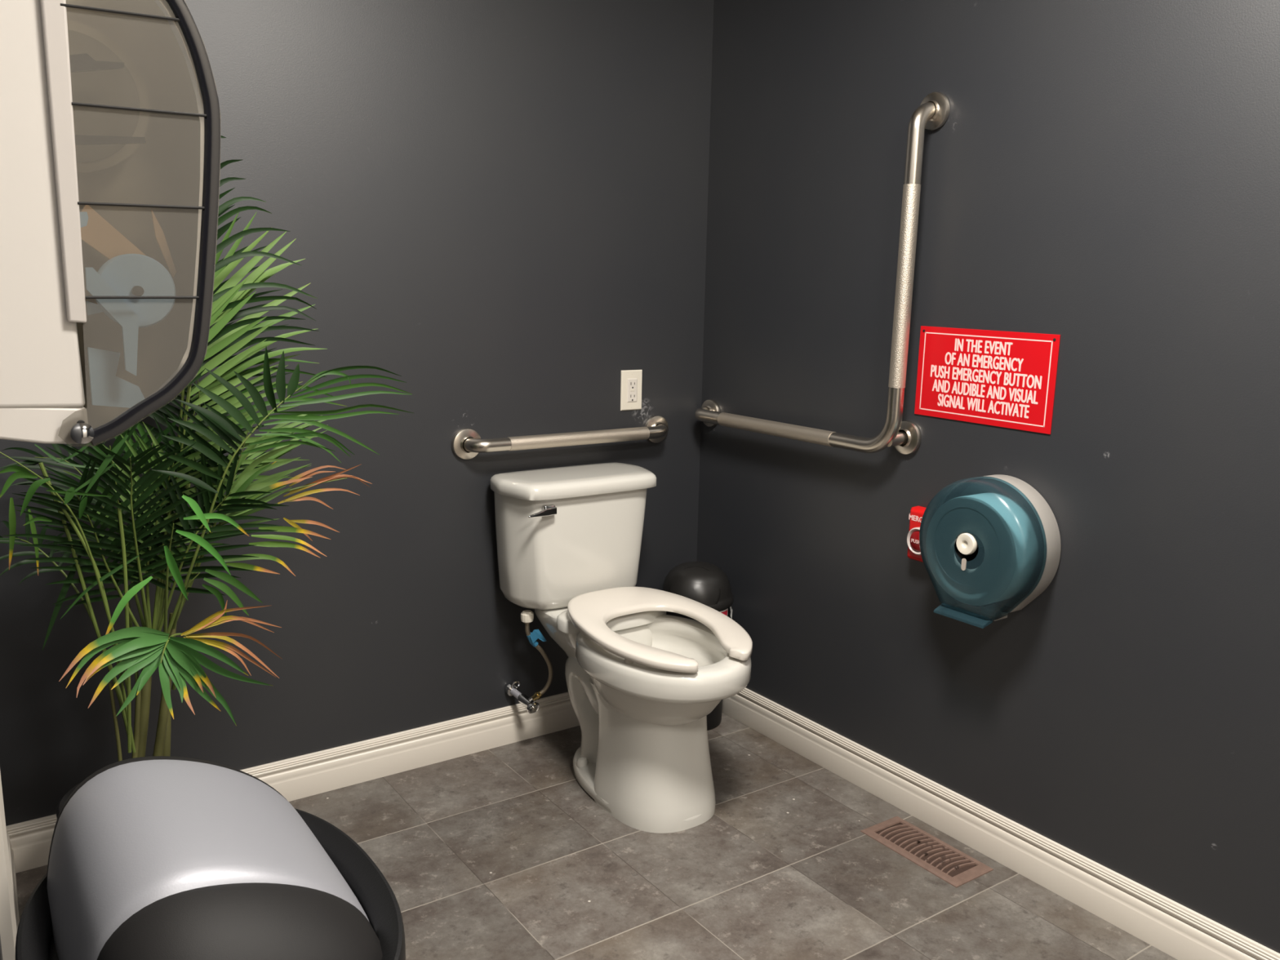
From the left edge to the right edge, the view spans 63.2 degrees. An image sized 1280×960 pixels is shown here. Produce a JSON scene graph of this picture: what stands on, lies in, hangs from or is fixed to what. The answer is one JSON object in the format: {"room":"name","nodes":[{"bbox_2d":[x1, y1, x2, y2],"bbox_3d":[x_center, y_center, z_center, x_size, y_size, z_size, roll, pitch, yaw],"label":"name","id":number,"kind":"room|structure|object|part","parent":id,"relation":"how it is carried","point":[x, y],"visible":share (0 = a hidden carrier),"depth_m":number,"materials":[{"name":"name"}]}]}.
{"room":"public restroom","nodes":[
{"label":"public restroom","id":0,"kind":"room"},
{"bbox_2d":[0,936,2,959],"bbox_3d":[-0.555,-0.070,0.696,0.120,2.440,3.188,-6,13,-32],"label":"wall","id":1,"kind":"structure","parent":0,"point":[1,952],"depth_m":1.29,"materials":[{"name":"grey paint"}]},
{"bbox_2d":[0,772,17,959],"bbox_3d":[-0.813,-0.005,1.244,0.021,2.100,0.065,-6,13,-34],"label":"trim","id":2,"kind":"structure","parent":1,"relation":"attached to","point":[8,932],"depth_m":1.32,"materials":[{"name":"beige paint"}]},
{"bbox_2d":[6,830,19,931],"bbox_3d":[-1.113,0.886,1.861,0.016,0.107,0.981,-6,13,-32],"label":"baseboard","id":3,"kind":"structure","parent":1,"relation":"attached to","point":[11,851],"depth_m":2.12,"materials":[{"name":"beige paint"}]},
{"bbox_2d":[0,0,220,445],"bbox_3d":[-0.425,-0.249,0.739,0.179,0.418,0.290,-6,13,-34],"label":"paper towel dispenser","id":4,"kind":"object","parent":1,"relation":"attached to","point":[110,111],"visible":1,"depth_m":0.67,"materials":[{"name":"white plastic"}]},
{"bbox_3d":[-0.352,-0.112,0.678,0.015,0.009,0.004,-6,13,-34],"label":"guide plate","id":5,"kind":"part","parent":4,"relation":"part of","materials":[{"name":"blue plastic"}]},
{"bbox_3d":[-0.340,-0.102,0.671,0.029,0.070,0.004,-6,13,-34],"label":"roll arm","id":6,"kind":"part","parent":4,"relation":"part of","materials":[{"name":"blue plastic"}]},
{"bbox_3d":[-0.349,-0.068,0.694,0.034,0.042,0.004,-6,13,-34],"label":"guide plate","id":7,"kind":"part","parent":4,"relation":"part of","materials":[{"name":"blue plastic"}]},
{"bbox_3d":[-0.349,-0.193,0.700,0.106,0.323,0.002,-6,13,-34],"label":"panel","id":8,"kind":"part","parent":4,"relation":"part of","materials":[{"name":"plastic"}]},
{"bbox_2d":[0,0,714,826],"bbox_3d":[-0.860,-0.410,2.461,2.720,2.440,0.120,-6,13,-34],"label":"wall","id":9,"kind":"structure","parent":0,"point":[497,208],"depth_m":2.63,"materials":[{"name":"grey paint"}]},
{"bbox_2d":[5,692,579,873],"bbox_3d":[-0.602,0.720,2.789,1.892,0.107,0.016,-6,13,-34],"label":"baseboard","id":10,"kind":"structure","parent":9,"relation":"attached to","point":[295,778],"depth_m":2.74,"materials":[{"name":"beige paint"}]},
{"bbox_2d":[505,680,539,713],"bbox_3d":[-0.327,0.599,2.890,0.037,0.062,0.131,-8,14,-39],"label":"shutoff valve","id":11,"kind":"object","parent":9,"relation":"attached to","point":[511,689],"visible":1,"depth_m":2.88,"materials":[{"name":"grey metal"}]},
{"bbox_3d":[-0.294,0.624,2.853,0.036,0.028,0.018,-6,13,-34],"label":"oval handle","id":12,"kind":"part","parent":11,"relation":"part of","materials":[{"name":"silver metal"}]},
{"bbox_2d":[520,609,552,701],"bbox_3d":[-0.281,0.477,2.816,0.096,0.269,0.052,-6,13,-34],"label":"supply hose","id":13,"kind":"object","parent":11,"relation":"attached to","point":[526,615],"visible":1,"depth_m":2.79,"materials":[{"name":"silver plastic"}]},
{"bbox_2d":[451,415,668,459],"bbox_3d":[-0.185,-0.117,2.876,0.696,0.083,0.076,-6,13,-34],"label":"grab bar","id":14,"kind":"object","parent":9,"relation":"attached to","point":[467,443],"visible":1,"depth_m":2.80,"materials":[{"name":"metal"}]},
{"bbox_2d":[620,369,642,410],"bbox_3d":[-0.023,-0.259,3.004,0.074,0.116,0.009,-6,13,-34],"label":"electrical outlet","id":15,"kind":"object","parent":9,"relation":"attached to","point":[631,380],"visible":1,"depth_m":3.00,"materials":[{"name":"beige plastic"}]},
{"bbox_2d":[626,377,637,402],"bbox_3d":[-0.022,-0.259,3.002,0.035,0.069,0.003,-6,13,-34],"label":"receptacle","id":16,"kind":"object","parent":15,"relation":"attached to","point":[632,383],"depth_m":3.00,"materials":[{"name":"beige plastic"}]},
{"bbox_2d":[15,712,1177,959],"bbox_3d":[0.057,1.098,1.367,2.720,0.080,3.420,-6,13,-34],"label":"floor","id":17,"kind":"structure","parent":0,"point":[501,852],"depth_m":2.30,"materials":[{"name":"tile"}]},
{"bbox_2d":[0,135,413,817],"bbox_3d":[-0.849,0.129,2.027,0.747,1.543,0.529,-6,13,-34],"label":"potted palm","id":18,"kind":"object","parent":17,"relation":"on","point":[203,463],"visible":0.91,"depth_m":1.92,"materials":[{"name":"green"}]},
{"bbox_2d":[55,781,82,817],"bbox_3d":[-0.961,0.754,2.042,0.304,0.305,0.304,-6,13,-34],"label":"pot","id":19,"kind":"object","parent":18,"relation":"attached to","point":[63,800],"depth_m":1.98,"materials":[{"name":"black"}]},
{"bbox_2d":[15,755,405,959],"bbox_3d":[-0.477,0.710,1.193,0.375,0.725,0.536,-6,13,-34],"label":"trash can","id":20,"kind":"object","parent":17,"relation":"on","point":[152,857],"visible":1,"depth_m":1.09,"materials":[{"name":"black plastic"}]},
{"bbox_2d":[46,755,284,881],"bbox_3d":[-0.576,0.403,1.294,0.299,0.159,0.061,-6,13,-34],"label":"hood","id":21,"kind":"object","parent":20,"relation":"attached to","point":[131,762],"depth_m":1.23,"materials":[{"name":"grey plastic"}]},
{"bbox_2d":[97,882,382,959],"bbox_3d":[-0.379,0.474,1.017,0.288,0.129,0.142,-6,13,-34],"label":"flap","id":22,"kind":"object","parent":20,"relation":"attached to","point":[148,921],"depth_m":1.01,"materials":[{"name":"black plastic"}]},
{"bbox_2d":[489,462,752,833],"bbox_3d":[-0.029,0.410,2.656,0.453,0.788,0.758,-6,13,-34],"label":"toilet","id":23,"kind":"object","parent":17,"relation":"on","point":[643,682],"visible":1,"depth_m":2.64,"materials":[{"name":"white porcelain"},{"name":"plastic"},{"name":"chrome"}]},
{"bbox_3d":[-0.246,0.083,2.619,0.087,0.019,0.011,-8,14,-41],"label":"lever arm","id":24,"kind":"part","parent":23,"relation":"part of","materials":[{"name":"silver metal"}]},
{"bbox_3d":[-0.233,0.076,2.648,0.032,0.027,0.018,-6,13,-34],"label":"flush lever","id":25,"kind":"part","parent":23,"relation":"part of","materials":[{"name":"silver metal"}]},
{"bbox_3d":[-0.178,0.169,2.835,0.425,0.315,0.206,-6,13,-34],"label":"tank","id":26,"kind":"part","parent":23,"relation":"part of","materials":[{"name":"white ceramic"}]},
{"bbox_3d":[-0.171,0.000,2.798,0.453,0.040,0.233,-6,13,-34],"label":"tank lid","id":27,"kind":"part","parent":23,"relation":"part of","materials":[{"name":"white ceramic"}]},
{"bbox_3d":[0.040,0.358,2.565,0.374,0.053,0.512,-6,13,-34],"label":"seat","id":28,"kind":"part","parent":23,"relation":"part of","materials":[{"name":"beige plastic"}]},
{"bbox_2d":[662,560,733,729],"bbox_3d":[0.164,0.484,3.087,0.217,0.490,0.217,-6,13,-34],"label":"waste bin","id":29,"kind":"object","parent":17,"relation":"on","point":[706,584],"visible":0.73,"depth_m":2.99,"materials":[{"name":"black plastic"}]},
{"bbox_3d":[0.168,0.302,3.053,0.217,0.118,0.217,-6,13,-34],"label":"dome lid","id":30,"kind":"part","parent":29,"relation":"part of","materials":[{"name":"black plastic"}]},
{"bbox_2d":[860,816,993,888],"bbox_3d":[0.667,0.864,2.434,0.130,0.007,0.285,-6,13,-34],"label":"floor vent","id":31,"kind":"object","parent":17,"relation":"in","point":[914,845],"visible":1,"depth_m":2.42,"materials":[{"name":"brown metal"}]},
{"bbox_2d":[696,0,1279,953],"bbox_3d":[1.149,-0.257,1.866,0.120,2.440,3.180,-6,13,-34],"label":"wall","id":32,"kind":"structure","parent":0,"point":[1103,176],"depth_m":2.21,"materials":[{"name":"grey paint"}]},
{"bbox_2d":[694,91,950,454],"bbox_3d":[0.411,-0.516,2.722,0.079,0.859,0.854,-6,13,-34],"label":"grab bar","id":33,"kind":"object","parent":32,"relation":"attached to","point":[933,112],"visible":1,"depth_m":2.42,"materials":[{"name":"metal"}]},
{"bbox_3d":[0.617,-0.099,2.500,0.051,0.036,0.033,-4,12,-24],"label":"corner post","id":34,"kind":"part","parent":33,"relation":"part of","materials":[{"name":"metal"}]},
{"bbox_2d":[906,506,925,562],"bbox_3d":[0.673,0.133,2.470,0.051,0.129,0.089,-6,13,-34],"label":"button","id":35,"kind":"object","parent":32,"relation":"attached to","point":[916,514],"visible":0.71,"depth_m":2.47,"materials":[{"name":"red plastic"}]},
{"bbox_2d":[914,325,1060,434],"bbox_3d":[0.764,-0.230,2.321,0.004,0.211,0.367,-6,13,-34],"label":"sign","id":36,"kind":"object","parent":32,"relation":"attached to","point":[994,378],"visible":1,"depth_m":2.31,"materials":[{"name":"red plastic"}]},
{"bbox_2d":[919,474,1061,628],"bbox_3d":[0.753,0.147,2.280,0.136,0.311,0.293,-6,13,-34],"label":"dispenser","id":37,"kind":"object","parent":32,"relation":"attached to","point":[992,543],"visible":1,"depth_m":2.24,"materials":[{"name":"teal plastic"}]},
{"bbox_3d":[0.747,0.133,2.272,0.118,0.047,0.047,-6,13,-34],"label":"spindle knob","id":38,"kind":"part","parent":37,"relation":"part of","materials":[{"name":"beige plastic"}]},
{"bbox_2d":[721,688,1279,959],"bbox_3d":[1.071,0.894,2.044,0.016,0.107,3.180,-6,13,-34],"label":"baseboard","id":39,"kind":"structure","parent":32,"relation":"attached to","point":[1165,924],"depth_m":2.35,"materials":[{"name":"beige paint"}]}
]}

